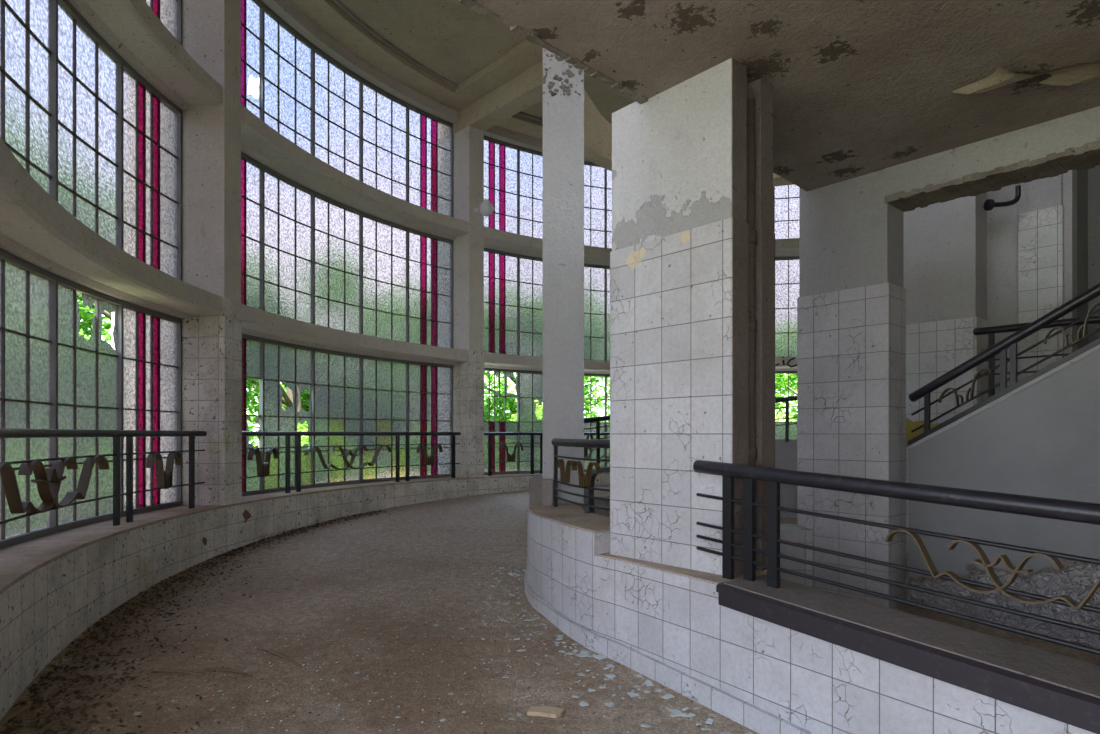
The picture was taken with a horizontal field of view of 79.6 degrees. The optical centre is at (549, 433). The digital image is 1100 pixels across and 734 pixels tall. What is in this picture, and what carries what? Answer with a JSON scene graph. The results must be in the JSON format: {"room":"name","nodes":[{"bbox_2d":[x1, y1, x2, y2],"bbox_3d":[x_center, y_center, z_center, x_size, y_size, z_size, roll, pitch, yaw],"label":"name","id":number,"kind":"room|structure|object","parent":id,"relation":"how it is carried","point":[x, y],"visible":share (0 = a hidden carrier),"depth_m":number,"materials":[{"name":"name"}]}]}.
{"room":"abandoned building hallway","nodes":[
{"label":"abandoned building hallway","id":0,"kind":"room"},
{"bbox_2d":[340,0,635,124],"bbox_3d":[2.270,-5.350,4.087,11.860,0.300,16.574,0,0,0],"label":"ceiling","id":1,"kind":"structure","parent":0,"point":[451,39],"depth_m":8.63,"materials":[{"name":"beige paint"}]},
{"bbox_2d":[288,0,542,139],"bbox_3d":[0.244,-5.155,8.180,12.572,0.110,6.096,0,0,-44],"label":"trim","id":2,"kind":"structure","parent":1,"relation":"attached to","point":[325,14],"depth_m":8.92,"materials":[{"name":"beige paint"}]},
{"bbox_2d":[262,0,590,161],"bbox_3d":[0.226,-5.030,8.196,12.572,0.160,6.048,0,0,-44],"label":"trim","id":3,"kind":"structure","parent":2,"relation":"attached to","point":[284,9],"depth_m":9.19,"materials":[{"name":"paint"}]},
{"bbox_2d":[332,0,542,121],"bbox_3d":[0.484,-5.183,7.930,11.211,0.045,5.420,0,0,-44],"label":"trim","id":4,"kind":"structure","parent":1,"relation":"attached to","point":[338,3],"depth_m":8.92,"materials":[{"name":"paint"}]},
{"bbox_2d":[441,40,542,110],"bbox_3d":[-0.078,-5.147,9.184,1.000,0.115,3.600,0,0,-43],"label":"beam","id":5,"kind":"structure","parent":1,"relation":"attached to","point":[527,54],"depth_m":9.37,"materials":[{"name":"beige paint"}]},
{"bbox_2d":[0,474,1095,733],"bbox_3d":[-0.850,1.241,5.118,18.166,1.082,17.103,0,0,-18],"label":"wall","id":6,"kind":"structure","parent":0,"point":[818,686],"depth_m":3.39,"materials":[{"name":"white tile"}]},
{"bbox_2d":[0,248,206,549],"bbox_3d":[-3.048,-0.208,4.209,0.688,1.793,4.360,0,0,-14],"label":"window","id":7,"kind":"structure","parent":6,"relation":"in","point":[51,377],"depth_m":4.84,"materials":[{"name":"glass"}]},
{"bbox_2d":[0,472,609,594],"bbox_3d":[-0.854,0.693,5.135,7.672,0.020,17.323,0,0,31],"label":"trim","id":8,"kind":"structure","parent":6,"relation":"on","point":[18,561],"depth_m":4.58,"materials":[{"name":"beige concrete"}]},
{"bbox_2d":[111,0,241,505],"bbox_3d":[-3.641,-2.058,6.447,1.155,5.483,0.290,0,0,6],"label":"concrete pillar","id":9,"kind":"structure","parent":8,"relation":"on","point":[211,29],"depth_m":6.28,"materials":[{"name":"concrete"}]},
{"bbox_2d":[453,125,483,477],"bbox_3d":[-1.540,-2.058,10.736,0.290,5.483,1.155,0,0,-43],"label":"concrete pillar","id":10,"kind":"structure","parent":8,"relation":"on","point":[468,143],"depth_m":10.33,"materials":[{"name":"concrete"}]},
{"bbox_2d":[474,199,493,215],"bbox_3d":[-1.006,-3.506,10.255,0.285,0.255,0.224,0,0,45],"label":"globe lamp","id":11,"kind":"object","parent":10,"relation":"attached to","point":[485,208],"visible":1,"depth_m":10.17,"materials":[{"name":"glass"}]},
{"bbox_2d":[242,334,460,495],"bbox_3d":[-2.584,-0.208,8.656,0.667,1.793,4.338,0,0,27],"label":"window","id":12,"kind":"structure","parent":6,"relation":"in","point":[350,392],"depth_m":8.85,"materials":[{"name":"glass"}]},
{"bbox_2d":[453,60,589,133],"bbox_3d":[-0.318,-4.995,9.439,0.300,0.430,4.300,0,0,-43],"label":"beam","id":13,"kind":"structure","parent":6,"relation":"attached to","point":[524,90],"depth_m":9.67,"materials":[{"name":"beige paint"}]},
{"bbox_2d":[484,368,609,475],"bbox_3d":[0.701,-0.208,11.585,4.220,1.793,0.984,0,0,-15],"label":"window","id":14,"kind":"structure","parent":6,"relation":"in","point":[529,384],"depth_m":11.36,"materials":[{"name":"glass"}]},
{"bbox_2d":[459,0,647,103],"bbox_3d":[-0.277,-1.831,2.854,2.200,0.037,0.052,0,0,-44],"label":"trim","id":15,"kind":"structure","parent":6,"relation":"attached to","point":[474,5],"depth_m":3.15,"materials":[{"name":"beige paint"}]},
{"bbox_2d":[527,497,609,554],"bbox_3d":[0.575,0.635,5.623,1.263,0.130,3.610,0,0,21],"label":"trim","id":16,"kind":"structure","parent":6,"relation":"on","point":[593,543],"depth_m":4.11,"materials":[{"name":"white tile"}]},
{"bbox_2d":[528,491,609,532],"bbox_3d":[0.576,0.566,5.623,1.248,0.008,3.599,0,0,21],"label":"trim","id":17,"kind":"structure","parent":6,"relation":"attached to","point":[573,515],"depth_m":4.55,"materials":[{"name":"beige concrete"}]},
{"bbox_2d":[529,48,583,504],"bbox_3d":[0.055,-2.317,5.445,0.440,5.765,0.510,0,0,0],"label":"pier","id":18,"kind":"object","parent":17,"relation":"on","point":[563,83],"visible":0.88,"depth_m":5.34,"materials":[{"name":"paint"}]},
{"bbox_2d":[551,439,609,509],"bbox_3d":[0.219,0.297,4.597,0.147,0.525,1.151,0,0,-24],"label":"iron railing","id":19,"kind":"object","parent":17,"relation":"on","point":[584,480],"visible":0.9,"depth_m":4.52,"materials":[{"name":"metal"}]},
{"bbox_2d":[584,466,609,512],"bbox_3d":[0.363,0.406,4.750,0.246,0.342,0.163,0,0,0],"label":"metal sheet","id":20,"kind":"object","parent":17,"relation":"on","point":[589,492],"visible":0.56,"depth_m":4.68,"materials":[{"name":"metal"}]},
{"bbox_2d":[524,568,814,733],"bbox_3d":[1.790,1.262,2.183,2.286,0.526,9.832,0,0,-16],"label":"baseboard","id":21,"kind":"structure","parent":6,"relation":"attached to","point":[761,721],"depth_m":3.29,"materials":[{"name":"white tile"}]},
{"bbox_2d":[598,553,766,583],"bbox_3d":[0.700,0.697,3.553,0.415,0.007,0.948,0,0,-35],"label":"trim","id":22,"kind":"structure","parent":6,"relation":"on","point":[700,575],"depth_m":3.33,"materials":[{"name":"beige concrete"}]},
{"bbox_2d":[610,58,774,576],"bbox_3d":[0.765,-0.575,3.635,0.400,2.550,0.816,0,0,-41],"label":"tiled column","id":23,"kind":"structure","parent":22,"relation":"on","point":[692,256],"depth_m":3.42,"materials":[{"name":"white tile"}]},
{"bbox_2d":[775,371,796,438],"bbox_3d":[4.968,-0.208,11.182,3.852,1.793,0.334,0,0,21],"label":"window","id":24,"kind":"structure","parent":6,"relation":"in","point":[779,430],"depth_m":11.52,"materials":[{"name":"glass"}]},
{"bbox_2d":[476,0,1099,190],"bbox_3d":[2.693,-1.965,-1.912,8.500,0.270,11.000,0,0,-44],"label":"ceiling","id":25,"kind":"structure","parent":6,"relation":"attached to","point":[861,87],"depth_m":3.19,"materials":[{"name":"beige paint"}]},
{"bbox_2d":[952,63,1099,93],"bbox_3d":[2.485,-1.789,3.307,0.754,0.112,0.287,0,0,11],"label":"sheet","id":26,"kind":"object","parent":25,"relation":"hanging from","point":[1076,74],"visible":1,"depth_m":3.35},
{"bbox_2d":[716,575,1099,733],"bbox_3d":[2.558,0.868,0.598,0.350,0.373,6.000,0,0,-34],"label":"ledge trim","id":27,"kind":"structure","parent":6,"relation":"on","point":[1071,707],"depth_m":2.22,"materials":[{"name":"brown wood"}]},
{"bbox_2d":[724,575,1099,697],"bbox_3d":[2.518,0.812,0.667,0.300,0.273,5.800,0,0,-34],"label":"ledge","id":28,"kind":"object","parent":6,"relation":"attached to","point":[1078,675],"depth_m":2.34,"materials":[{"name":"paint"}]},
{"bbox_2d":[693,460,1099,654],"bbox_3d":[2.042,0.471,1.374,0.068,0.674,4.726,0,0,-34],"label":"iron railing","id":29,"kind":"object","parent":28,"relation":"on","point":[1059,509],"visible":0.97,"depth_m":2.44,"materials":[{"name":"metal"}]},
{"bbox_2d":[0,485,1099,733],"bbox_3d":[2.000,1.324,4.900,12.400,1.033,18.200,0,0,0],"label":"floor","id":30,"kind":"structure","parent":0,"point":[457,659],"depth_m":3.75,"materials":[{"name":"concrete"}]},
{"bbox_2d":[151,669,205,675],"bbox_3d":[-1.940,1.246,3.460,0.302,0.017,0.034,0,0,7],"label":"twig","id":31,"kind":"object","parent":30,"relation":"on","point":[176,670],"visible":1,"depth_m":3.46,"materials":[{"name":"brown wood"}]},
{"bbox_2d":[203,668,248,675],"bbox_3d":[-1.701,1.246,3.479,0.282,0.018,0.034,0,0,16],"label":"twig","id":32,"kind":"object","parent":30,"relation":"on","point":[213,669],"visible":1,"depth_m":3.48,"materials":[{"name":"brown wood"}]},
{"bbox_2d":[262,649,300,666],"bbox_3d":[-1.487,1.239,3.670,0.378,0.021,0.030,0,0,37],"label":"twig","id":33,"kind":"object","parent":30,"relation":"on","point":[264,650],"visible":1,"depth_m":3.68,"materials":[{"name":"brown wood"}]},
{"bbox_2d":[0,510,699,733],"bbox_3d":[-1.220,1.168,5.496,3.846,0.306,6.627,0,0,0],"label":"debris","id":34,"kind":"object","parent":30,"relation":"on","point":[97,624],"visible":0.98,"depth_m":3.75,"materials":[{"name":"brown plant"}]},
{"bbox_2d":[23,507,741,733],"bbox_3d":[-0.851,1.162,5.702,3.504,0.305,6.998,0,0,0],"label":"grit","id":35,"kind":"object","parent":30,"relation":"on","point":[455,507],"visible":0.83,"depth_m":3.91,"materials":[{"name":"clear glass"}]},
{"bbox_2d":[527,706,564,717],"bbox_3d":[-0.017,1.271,3.024,0.159,0.018,0.082,0,0,13],"label":"lump","id":36,"kind":"object","parent":30,"relation":"on","point":[545,711],"visible":1,"depth_m":3.00,"materials":[{"name":"beige stone"}]},
{"bbox_2d":[579,701,588,705],"bbox_3d":[0.158,1.274,3.120,0.040,0.005,0.045,0,0,-9],"label":"shard","id":37,"kind":"object","parent":30,"relation":"on","point":[581,703],"visible":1,"depth_m":3.11},
{"bbox_2d":[593,654,607,659],"bbox_3d":[0.288,1.247,3.696,0.077,0.010,0.055,0,0,-40],"label":"shard","id":38,"kind":"object","parent":30,"relation":"on","point":[599,656],"visible":1,"depth_m":3.69},
{"bbox_2d":[629,693,639,697],"bbox_3d":[0.412,1.269,3.202,0.051,0.007,0.044,0,0,-15],"label":"shard","id":39,"kind":"object","parent":30,"relation":"on","point":[637,694],"visible":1,"depth_m":3.20},
{"bbox_2d":[642,682,652,685],"bbox_3d":[0.491,1.264,3.335,0.055,0.006,0.050,0,0,-1],"label":"shard","id":40,"kind":"object","parent":30,"relation":"on","point":[646,683],"visible":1,"depth_m":3.33},
{"bbox_2d":[661,693,673,698],"bbox_3d":[0.567,1.270,3.192,0.058,0.007,0.037,0,0,-31],"label":"shard","id":41,"kind":"object","parent":30,"relation":"on","point":[668,696],"visible":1,"depth_m":3.19},
{"bbox_2d":[670,712,679,716],"bbox_3d":[0.569,1.278,3.010,0.063,0.006,0.040,0,0,-32],"label":"shard","id":42,"kind":"object","parent":30,"relation":"on","point":[672,714],"visible":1,"depth_m":3.00},
{"bbox_2d":[669,709,681,713],"bbox_3d":[0.579,1.277,3.041,0.038,0.006,0.054,0,0,-25],"label":"shard","id":43,"kind":"object","parent":30,"relation":"on","point":[676,711],"visible":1,"depth_m":3.04},
{"bbox_2d":[705,719,713,723],"bbox_3d":[0.716,1.281,2.944,0.032,0.005,0.050,0,0,35],"label":"shard","id":44,"kind":"object","parent":30,"relation":"on","point":[710,721],"visible":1,"depth_m":2.94},
{"bbox_2d":[764,524,811,586],"bbox_3d":[1.709,1.035,4.750,0.240,0.730,0.300,0,0,0],"label":"block","id":45,"kind":"object","parent":30,"relation":"on","point":[795,533],"visible":0.3,"depth_m":4.60,"materials":[{"name":"white tile"}]},
{"bbox_2d":[797,169,905,608],"bbox_3d":[2.217,-0.427,4.879,0.300,3.345,0.665,0,0,-41],"label":"tiled column","id":46,"kind":"structure","parent":30,"relation":"on","point":[851,301],"depth_m":4.72,"materials":[{"name":"white tile"}]},
{"bbox_2d":[903,192,988,553],"bbox_3d":[3.600,-1.500,6.300,0.340,5.400,0.920,0,0,-41],"label":"wall","id":47,"kind":"structure","parent":30,"relation":"on","point":[945,243],"depth_m":6.05,"materials":[{"name":"paint"}]},
{"bbox_2d":[983,185,1020,210],"bbox_3d":[4.091,-2.127,5.950,0.303,0.220,0.100,0,0,0],"label":"pipe","id":48,"kind":"object","parent":47,"relation":"attached to","point":[989,204],"visible":1,"depth_m":5.93,"materials":[{"name":"metal"}]},
{"bbox_2d":[973,315,1099,397],"bbox_3d":[4.610,-0.400,4.493,0.060,1.000,3.024,0,0,-41],"label":"iron railing","id":49,"kind":"object","parent":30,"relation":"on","point":[990,331],"visible":0.55,"depth_m":5.43,"materials":[{"name":"metal"}]},
{"bbox_2d":[1018,174,1063,381],"bbox_3d":[4.578,-1.950,6.131,0.220,6.300,0.335,0,0,-41],"label":"tiled column","id":50,"kind":"structure","parent":30,"relation":"on","point":[1041,216],"depth_m":6.05,"materials":[{"name":"tile"}]},
{"bbox_2d":[775,439,796,517],"bbox_3d":[2.428,0.635,8.467,2.649,1.130,0.576,0,0,8],"label":"wall","id":51,"kind":"structure","parent":0,"point":[785,452],"depth_m":8.33,"materials":[{"name":"paint"}]},
{"bbox_2d":[584,396,796,463],"bbox_3d":[1.871,-0.069,8.164,3.610,0.957,0.830,0,0,-7],"label":"iron railing","id":52,"kind":"object","parent":51,"relation":"on","point":[786,400],"visible":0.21,"depth_m":8.06,"materials":[{"name":"metal"}]},
{"bbox_2d":[909,345,1099,647],"bbox_3d":[3.558,-0.132,3.549,0.140,3.064,3.000,0,0,-41],"label":"wall","id":53,"kind":"structure","parent":0,"point":[1042,440],"depth_m":4.12,"materials":[{"name":"paint"}]},
{"bbox_2d":[884,140,1099,211],"bbox_3d":[3.277,-1.616,3.671,0.310,0.056,2.600,0,0,-41],"label":"trim","id":54,"kind":"structure","parent":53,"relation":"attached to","point":[1087,156],"depth_m":4.12,"materials":[{"name":"beige paint"}]},
{"bbox_2d":[885,106,1099,195],"bbox_3d":[3.377,-1.730,3.559,0.300,0.220,2.900,0,0,-41],"label":"trim","id":55,"kind":"structure","parent":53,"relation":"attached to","point":[1075,130],"depth_m":4.05,"materials":[{"name":"paint"}]},
{"bbox_2d":[908,338,1099,445],"bbox_3d":[3.558,-0.807,3.550,0.165,1.784,3.000,0,0,-41],"label":"trim","id":56,"kind":"structure","parent":53,"relation":"attached to","point":[1093,344],"depth_m":4.17,"materials":[{"name":"paint"}]},
{"bbox_2d":[909,283,1099,432],"bbox_3d":[3.550,-1.016,3.543,0.064,2.026,3.040,0,0,-41],"label":"iron railing","id":57,"kind":"object","parent":56,"relation":"on","point":[1011,341],"visible":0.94,"depth_m":4.23,"materials":[{"name":"metal"}]},
{"bbox_2d":[908,344,1099,449],"bbox_3d":[3.503,-0.773,3.502,0.020,1.776,3.000,0,0,-41],"label":"trim","id":58,"kind":"structure","parent":53,"relation":"attached to","point":[1096,348],"depth_m":4.17,"materials":[{"name":"paint"}]},
{"bbox_2d":[987,169,1076,393],"bbox_3d":[4.513,-2.000,6.293,0.200,6.400,0.780,0,0,-41],"label":"column","id":59,"kind":"structure","parent":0,"point":[1002,222],"depth_m":6.29,"materials":[{"name":"paint"}]},
{"bbox_2d":[1077,165,1099,349],"bbox_3d":[6.292,-2.000,5.101,0.900,6.400,3.680,0,0,-41],"label":"wall","id":60,"kind":"structure","parent":0,"point":[1088,181],"depth_m":6.50,"materials":[{"name":"paint"}]},
{"label":"outside","id":61,"kind":"structure","parent":0,"visible":0},
{"bbox_2d":[906,418,940,446],"bbox_3d":[2.950,-0.012,5.207,0.291,0.228,0.013,0,0,0],"label":"board","id":62,"kind":"object","parent":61,"point":[910,425],"visible":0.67,"depth_m":5.20,"materials":[{"name":"paint"}]},
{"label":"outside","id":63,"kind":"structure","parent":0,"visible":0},
{"label":"ground","id":64,"kind":"structure","parent":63,"visible":0},
{"bbox_2d":[78,294,109,340],"bbox_3d":[-11.231,-0.709,12.317,6.030,10.739,5.875,0,0,-45],"label":"tree","id":65,"kind":"object","parent":64,"relation":"on","point":[86,309],"visible":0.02,"depth_m":14.10,"materials":[{"name":"green plant"}]},
{"bbox_2d":[76,293,256,444],"bbox_3d":[-9.114,0.337,14.544,5.979,9.446,5.553,0,0,-28],"label":"tree","id":66,"kind":"object","parent":64,"relation":"on","point":[106,324],"visible":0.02,"depth_m":14.30,"materials":[{"name":"green plant"}]},
{"bbox_2d":[247,378,309,446],"bbox_3d":[-6.781,-0.171,17.695,5.121,10.062,6.883,0,0,-16],"label":"tree","id":67,"kind":"object","parent":64,"relation":"on","point":[287,399],"visible":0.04,"depth_m":17.17,"materials":[{"name":"green plant"}]},
{"bbox_2d":[257,424,308,445],"bbox_3d":[-4.595,2.328,13.235,2.867,5.155,2.856,0,0,19],"label":"tree","id":68,"kind":"object","parent":64,"relation":"on","point":[304,439],"visible":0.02,"depth_m":13.11,"materials":[{"name":"green plant"}]},
{"bbox_2d":[249,375,796,444],"bbox_3d":[-3.312,0.391,17.249,39.977,6.759,16.622,0,0,-28],"label":"hedge","id":69,"kind":"object","parent":64,"relation":"on","point":[485,377],"visible":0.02,"depth_m":23.98,"materials":[{"name":"green plant"}]},
{"bbox_2d":[509,400,542,420],"bbox_3d":[-0.616,2.018,16.166,3.966,5.775,2.902,0,0,-40],"label":"tree","id":70,"kind":"object","parent":64,"relation":"on","point":[541,408],"visible":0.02,"depth_m":15.92,"materials":[{"name":"green plant"}]},
{"bbox_2d":[484,371,607,421],"bbox_3d":[-0.628,0.037,21.173,5.553,9.446,5.979,0,0,17],"label":"tree","id":71,"kind":"object","parent":64,"relation":"on","point":[512,404],"visible":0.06,"depth_m":20.47,"materials":[{"name":"green plant"}]},
{"bbox_2d":[584,375,795,420],"bbox_3d":[4.119,-0.071,19.903,6.883,10.062,5.121,0,0,30],"label":"tree","id":72,"kind":"object","parent":64,"relation":"on","point":[596,389],"visible":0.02,"depth_m":19.54,"materials":[{"name":"green plant"}]},
{"bbox_2d":[775,409,794,421],"bbox_3d":[5.017,1.895,16.226,3.427,5.421,3.249,0,0,-7],"label":"tree","id":73,"kind":"object","parent":64,"relation":"on","point":[779,413],"visible":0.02,"depth_m":15.33,"materials":[{"name":"green plant"}]},
{"bbox_2d":[775,374,796,421],"bbox_3d":[7.856,0.384,18.474,5.170,9.450,5.306,0,0,-44],"label":"tree","id":74,"kind":"object","parent":64,"relation":"on","point":[784,386],"visible":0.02,"depth_m":18.43,"materials":[{"name":"green plant"}]},
{"bbox_3d":[6.856,-2.058,10.402,0.950,5.483,1.076,0,0,0],"label":"concrete pillar","id":75,"kind":"structure","parent":0,"visible":0},
{"bbox_2d":[0,137,796,373],"bbox_3d":[0.245,-1.200,8.179,12.532,0.200,6.059,0,0,-44],"label":"beam","id":76,"kind":"structure","parent":75,"relation":"attached to","point":[35,228],"depth_m":5.00,"materials":[{"name":"concrete"}]},
{"bbox_2d":[0,0,181,280],"bbox_3d":[-3.174,-2.195,4.177,0.430,1.800,4.360,0,0,-14],"label":"window","id":77,"kind":"structure","parent":76,"relation":"on","point":[101,140],"depth_m":5.06,"materials":[{"name":"glass"}]},
{"bbox_2d":[241,151,452,347],"bbox_3d":[-2.685,-2.195,8.720,0.430,1.800,4.360,0,0,27],"label":"window","id":78,"kind":"structure","parent":76,"relation":"on","point":[309,256],"depth_m":8.82,"materials":[{"name":"glass"}]},
{"bbox_2d":[484,248,609,360],"bbox_3d":[0.668,-2.195,11.704,4.220,1.800,0.736,0,0,-15],"label":"window","id":79,"kind":"structure","parent":76,"relation":"on","point":[513,283],"depth_m":11.45,"materials":[{"name":"glass"}]},
{"bbox_2d":[775,357,796,367],"bbox_3d":[3.935,-1.208,11.110,0.439,0.190,0.019,0,0,9],"label":"graffiti","id":80,"kind":"object","parent":76,"relation":"attached to","point":[782,357],"visible":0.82,"depth_m":11.09,"materials":[{"name":"black paint"}]},
{"bbox_2d":[775,256,798,356],"bbox_3d":[4.968,-2.195,11.182,3.852,1.800,0.334,0,0,21],"label":"window","id":81,"kind":"structure","parent":76,"relation":"on","point":[786,268],"depth_m":11.53,"materials":[{"name":"glass"}]},
{"bbox_2d":[68,0,798,265],"bbox_3d":[0.245,-3.190,8.179,12.532,0.200,6.059,0,0,-44],"label":"beam","id":82,"kind":"structure","parent":75,"relation":"attached to","point":[131,28],"depth_m":7.11,"materials":[{"name":"concrete"}]},
{"bbox_2d":[145,0,181,45],"bbox_3d":[-3.174,-4.120,4.177,0.430,1.670,4.360,0,0,-14],"label":"window","id":83,"kind":"structure","parent":82,"relation":"on","point":[169,12],"depth_m":6.18,"materials":[{"name":"glass"}]},
{"bbox_2d":[241,0,452,216],"bbox_3d":[-2.685,-4.120,8.720,0.430,1.670,4.360,0,0,27],"label":"window","id":84,"kind":"structure","parent":82,"relation":"on","point":[397,148],"depth_m":8.87,"materials":[{"name":"glass"}]},
{"bbox_2d":[484,135,611,247],"bbox_3d":[0.668,-4.120,11.704,4.220,1.670,0.736,0,0,-15],"label":"window","id":85,"kind":"structure","parent":82,"relation":"on","point":[513,174],"depth_m":11.47,"materials":[{"name":"glass"}]},
{"bbox_2d":[584,89,794,185],"bbox_3d":[2.236,-4.085,8.350,4.224,1.869,0.300,0,0,0],"label":"trim","id":86,"kind":"structure","parent":82,"relation":"attached to","point":[597,130],"depth_m":8.20,"materials":[{"name":"beige paint"}]},
{"bbox_2d":[773,185,798,238],"bbox_3d":[4.968,-4.120,11.182,3.852,1.670,0.334,0,0,21],"label":"window","id":87,"kind":"structure","parent":82,"relation":"on","point":[786,197],"depth_m":11.53,"materials":[{"name":"glass"}]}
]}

